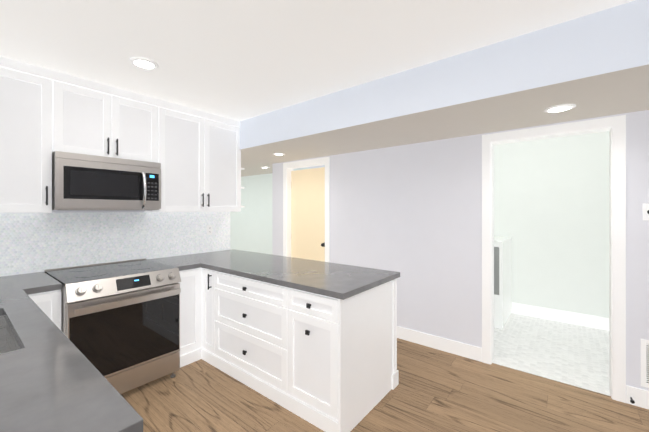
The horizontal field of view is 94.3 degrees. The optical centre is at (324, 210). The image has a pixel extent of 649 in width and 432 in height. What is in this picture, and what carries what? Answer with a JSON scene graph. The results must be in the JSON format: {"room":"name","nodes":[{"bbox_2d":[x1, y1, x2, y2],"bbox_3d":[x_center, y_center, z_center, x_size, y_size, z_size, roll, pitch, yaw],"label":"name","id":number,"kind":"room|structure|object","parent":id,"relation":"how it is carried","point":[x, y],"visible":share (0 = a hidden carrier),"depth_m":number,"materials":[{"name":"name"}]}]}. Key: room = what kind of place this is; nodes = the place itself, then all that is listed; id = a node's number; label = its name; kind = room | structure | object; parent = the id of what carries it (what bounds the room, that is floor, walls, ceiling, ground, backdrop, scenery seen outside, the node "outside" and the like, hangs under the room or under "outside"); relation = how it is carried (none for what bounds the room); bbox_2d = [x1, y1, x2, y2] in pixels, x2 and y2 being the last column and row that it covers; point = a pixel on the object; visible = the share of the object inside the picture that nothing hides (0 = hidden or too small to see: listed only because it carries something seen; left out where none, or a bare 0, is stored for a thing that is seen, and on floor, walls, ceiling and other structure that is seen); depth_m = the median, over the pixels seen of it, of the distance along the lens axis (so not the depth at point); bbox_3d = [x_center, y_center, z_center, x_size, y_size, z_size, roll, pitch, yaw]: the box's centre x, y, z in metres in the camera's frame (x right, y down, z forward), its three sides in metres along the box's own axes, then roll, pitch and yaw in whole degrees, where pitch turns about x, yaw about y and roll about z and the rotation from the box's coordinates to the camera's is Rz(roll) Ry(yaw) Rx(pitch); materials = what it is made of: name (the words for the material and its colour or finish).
{"room":"kitchen","nodes":[
{"label":"kitchen","id":0,"kind":"room"},
{"bbox_2d":[1,210,223,276],"bbox_3d":[-2.115,0.182,2.803,0.120,2.470,2.760,0,0,39],"label":"wall","id":1,"kind":"structure","parent":0,"point":[99,211],"depth_m":2.76,"materials":[{"name":"tile"}]},
{"bbox_2d":[0,56,3,212],"bbox_3d":[-2.408,-0.517,2.075,0.328,1.068,0.199,0,0,39],"label":"upper cabinet","id":2,"kind":"object","parent":1,"relation":"attached to","point":[1,58],"depth_m":2.07,"materials":[{"name":"white wood"}]},
{"bbox_2d":[4,57,67,212],"bbox_3d":[-2.259,-0.517,2.262,0.328,1.068,0.395,0,0,39],"label":"upper cabinet","id":3,"kind":"object","parent":1,"relation":"attached to","point":[45,113],"depth_m":2.18,"materials":[{"name":"white wood"}]},
{"bbox_2d":[68,75,159,162],"bbox_3d":[-1.937,-0.748,2.663,0.328,0.606,0.751,0,0,39],"label":"upper cabinet","id":4,"kind":"object","parent":1,"relation":"attached to","point":[104,120],"depth_m":2.56,"materials":[{"name":"white wood"}]},
{"bbox_2d":[52,151,160,209],"bbox_3d":[-1.883,-0.220,2.620,0.446,0.442,0.745,0,0,39],"label":"microwave","id":5,"kind":"object","parent":4,"relation":"attached to","point":[86,182],"visible":0.98,"depth_m":2.46,"materials":[{"name":"silver metal"}]},
{"bbox_2d":[0,212,229,276],"bbox_3d":[-2.028,0.260,2.809,0.008,0.483,2.638,0,0,39],"label":"tile backsplash","id":6,"kind":"structure","parent":1,"relation":"attached to","point":[34,242],"depth_m":2.77,"materials":[{"name":"white tile"}]},
{"bbox_2d":[207,225,211,234],"bbox_3d":[-1.377,0.237,3.608,0.008,0.114,0.070,0,0,39],"label":"outlet","id":7,"kind":"object","parent":6,"relation":"attached to","point":[209,229],"visible":1,"depth_m":3.60,"materials":[{"name":"white plastic"}]},
{"bbox_2d":[145,100,243,211],"bbox_3d":[-1.429,-0.517,3.296,0.328,1.068,0.991,0,0,39],"label":"upper cabinet","id":8,"kind":"object","parent":1,"relation":"attached to","point":[200,152],"depth_m":3.17,"materials":[{"name":"white wood"}]},
{"bbox_2d":[230,173,271,254],"bbox_3d":[-1.616,0.182,6.375,3.430,2.470,0.120,0,0,39],"label":"wall","id":9,"kind":"structure","parent":0,"point":[251,226],"depth_m":6.15,"materials":[{"name":"paint"}]},
{"bbox_2d":[0,0,634,120],"bbox_3d":[-1.761,-1.093,2.461,8.340,0.080,2.670,0,0,39],"label":"ceiling","id":10,"kind":"structure","parent":0,"point":[239,60],"depth_m":1.86,"materials":[{"name":"white paint"}]},
{"bbox_2d":[129,57,158,69],"bbox_3d":[-1.290,-1.047,2.154,0.180,0.012,0.180,0,0,39],"label":"recessed light","id":11,"kind":"object","parent":10,"relation":"in","point":[143,63],"visible":1,"depth_m":2.14,"materials":[{"name":"white plastic"}]},
{"bbox_2d":[120,338,648,431],"bbox_3d":[-1.176,1.447,3.191,8.340,0.060,4.540,0,0,39],"label":"floor","id":12,"kind":"structure","parent":0,"point":[435,390],"depth_m":2.20,"materials":[{"name":"brown wood"}]},
{"bbox_2d":[28,290,61,330],"bbox_3d":[-2.123,0.980,2.183,0.640,0.874,0.220,0,0,39],"label":"base cabinet","id":13,"kind":"object","parent":12,"relation":"on","point":[49,303],"depth_m":2.03,"materials":[{"name":"white wood"}]},
{"bbox_2d":[16,272,61,292],"bbox_3d":[-2.107,0.522,2.189,0.644,0.040,0.191,0,0,39],"label":"countertop","id":14,"kind":"structure","parent":13,"relation":"on","point":[39,282],"depth_m":2.09,"materials":[{"name":"grey stone"}]},
{"bbox_2d":[0,275,142,431],"bbox_3d":[-1.641,0.522,1.252,2.541,0.040,0.690,0,0,39],"label":"countertop","id":15,"kind":"structure","parent":13,"relation":"on","point":[53,378],"depth_m":0.87,"materials":[{"name":"grey stone"}]},
{"bbox_2d":[0,315,19,353],"bbox_3d":[-1.514,0.654,1.154,0.784,0.222,0.504,0,0,39],"label":"sink basin","id":16,"kind":"object","parent":15,"relation":"in","point":[8,342],"visible":0.04,"depth_m":1.55,"materials":[{"name":"silver metal"}]},
{"bbox_2d":[44,258,180,393],"bbox_3d":[-1.738,0.952,2.503,0.821,0.930,0.753,0,0,39],"label":"range","id":17,"kind":"object","parent":12,"relation":"on","point":[121,325],"visible":0.83,"depth_m":2.29,"materials":[{"name":"silver metal"}]},
{"bbox_2d":[178,268,201,367],"bbox_3d":[-1.493,0.980,2.968,0.640,0.874,0.271,0,0,39],"label":"base cabinet","id":18,"kind":"object","parent":12,"relation":"on","point":[191,279],"depth_m":2.79,"materials":[{"name":"white wood"}]},
{"bbox_2d":[147,257,199,270],"bbox_3d":[-1.503,0.522,2.942,0.644,0.040,0.221,0,0,39],"label":"countertop","id":19,"kind":"structure","parent":18,"relation":"on","point":[182,263],"depth_m":2.89,"materials":[{"name":"grey stone"}]},
{"bbox_2d":[201,268,208,362],"bbox_3d":[-0.852,0.980,3.054,0.208,0.874,0.706,0,0,39],"label":"base cabinet","id":20,"kind":"object","parent":12,"relation":"on","point":[205,272],"depth_m":2.82,"materials":[{"name":"white wood"}]},
{"bbox_2d":[209,269,284,407],"bbox_3d":[-0.404,0.980,2.695,1.039,0.874,0.706,0,0,39],"label":"base cabinet","id":21,"kind":"object","parent":12,"relation":"on","point":[247,316],"depth_m":2.41,"materials":[{"name":"white wood"}]},
{"bbox_2d":[285,279,398,431],"bbox_3d":[0.162,0.980,2.287,0.473,0.874,0.780,0,0,39],"label":"base cabinet","id":22,"kind":"object","parent":12,"relation":"on","point":[325,363],"depth_m":2.02,"materials":[{"name":"white wood"}]},
{"bbox_2d":[173,249,399,299],"bbox_3d":[-0.528,0.522,2.846,2.286,0.040,0.807,0,0,39],"label":"countertop","id":23,"kind":"structure","parent":22,"relation":"on","point":[339,281],"depth_m":2.47,"materials":[{"name":"grey stone"}]},
{"bbox_2d":[239,0,648,176],"bbox_3d":[-0.342,-0.925,4.232,8.340,0.416,1.870,0,0,39],"label":"soffit","id":24,"kind":"structure","parent":0,"point":[594,65],"depth_m":2.10,"materials":[{"name":"paint"}]},
{"bbox_2d":[544,104,575,112],"bbox_3d":[1.653,-0.713,2.115,0.180,0.012,0.180,0,0,39],"label":"recessed light","id":25,"kind":"object","parent":24,"relation":"attached to","point":[559,108],"visible":1,"depth_m":2.11,"materials":[{"name":"white plastic"}]},
{"bbox_2d":[272,110,648,390],"bbox_3d":[1.056,0.182,3.234,4.670,2.470,0.120,0,0,39],"label":"wall","id":26,"kind":"structure","parent":0,"point":[411,214],"depth_m":3.10,"materials":[{"name":"paint"}]},
{"bbox_2d":[283,157,329,261],"bbox_3d":[-0.235,0.358,4.261,0.866,2.118,0.140,0,0,39],"label":"door frame","id":27,"kind":"structure","parent":26,"relation":"attached to","point":[288,167],"depth_m":4.38,"materials":[{"name":"white wood"}]},
{"bbox_2d":[291,167,324,261],"bbox_3d":[-0.230,0.410,4.269,0.707,1.997,0.097,0,0,39],"label":"hall door","id":28,"kind":"structure","parent":26,"relation":"in","point":[308,214],"depth_m":4.28,"materials":[{"name":"beige wood"}]},
{"bbox_2d":[397,326,481,361],"bbox_3d":[0.769,1.352,3.379,1.800,0.130,0.013,0,0,39],"label":"baseboard","id":29,"kind":"structure","parent":26,"relation":"attached to","point":[443,344],"depth_m":3.04,"materials":[{"name":"white wood"}]},
{"bbox_2d":[482,115,625,402],"bbox_3d":[1.887,0.358,2.568,0.956,2.118,0.152,0,0,39],"label":"door frame","id":30,"kind":"structure","parent":26,"relation":"attached to","point":[615,126],"depth_m":2.30,"materials":[{"name":"white wood"}]},
{"bbox_2d":[626,385,648,408],"bbox_3d":[2.527,1.352,1.968,0.789,0.130,0.015,0,0,39],"label":"baseboard","id":31,"kind":"structure","parent":26,"relation":"attached to","point":[638,397],"depth_m":2.17,"materials":[{"name":"white wood"}]},
{"bbox_2d":[641,339,648,387],"bbox_3d":[2.386,1.097,2.083,0.275,0.340,0.010,0,0,39],"label":"air vent","id":32,"kind":"object","parent":26,"relation":"in","point":[644,363],"visible":1,"depth_m":2.15,"materials":[{"name":"white metal"}]},
{"bbox_2d":[643,204,648,219],"bbox_3d":[2.310,0.012,2.132,0.075,0.120,0.030,0,0,39],"label":"dimmer switch","id":33,"kind":"object","parent":26,"relation":"attached to","point":[645,211],"visible":1,"depth_m":2.15,"materials":[{"name":"white plastic"}]},
{"bbox_2d":[492,313,610,395],"bbox_3d":[2.239,1.425,3.414,2.590,0.024,1.820,0,0,39],"label":"floor","id":34,"kind":"structure","parent":0,"point":[572,354],"depth_m":3.02,"materials":[{"name":"white tile"}]},
{"bbox_2d":[494,236,511,328],"bbox_3d":[2.051,0.890,4.032,0.685,1.046,0.810,0,0,39],"label":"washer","id":35,"kind":"object","parent":34,"relation":"on","point":[502,279],"visible":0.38,"depth_m":3.58,"materials":[{"name":"white metal"}]},
{"bbox_2d":[494,131,608,317],"bbox_3d":[2.770,0.177,4.077,2.590,2.480,0.120,0,0,39],"label":"wall","id":36,"kind":"structure","parent":0,"point":[551,207],"depth_m":3.84,"materials":[{"name":"paint"}]},
{"bbox_2d":[511,302,608,330],"bbox_3d":[2.728,1.340,4.026,2.350,0.146,0.013,0,0,39],"label":"baseboard","id":37,"kind":"structure","parent":36,"relation":"attached to","point":[580,319],"depth_m":3.80,"materials":[{"name":"white wood"}]}
]}

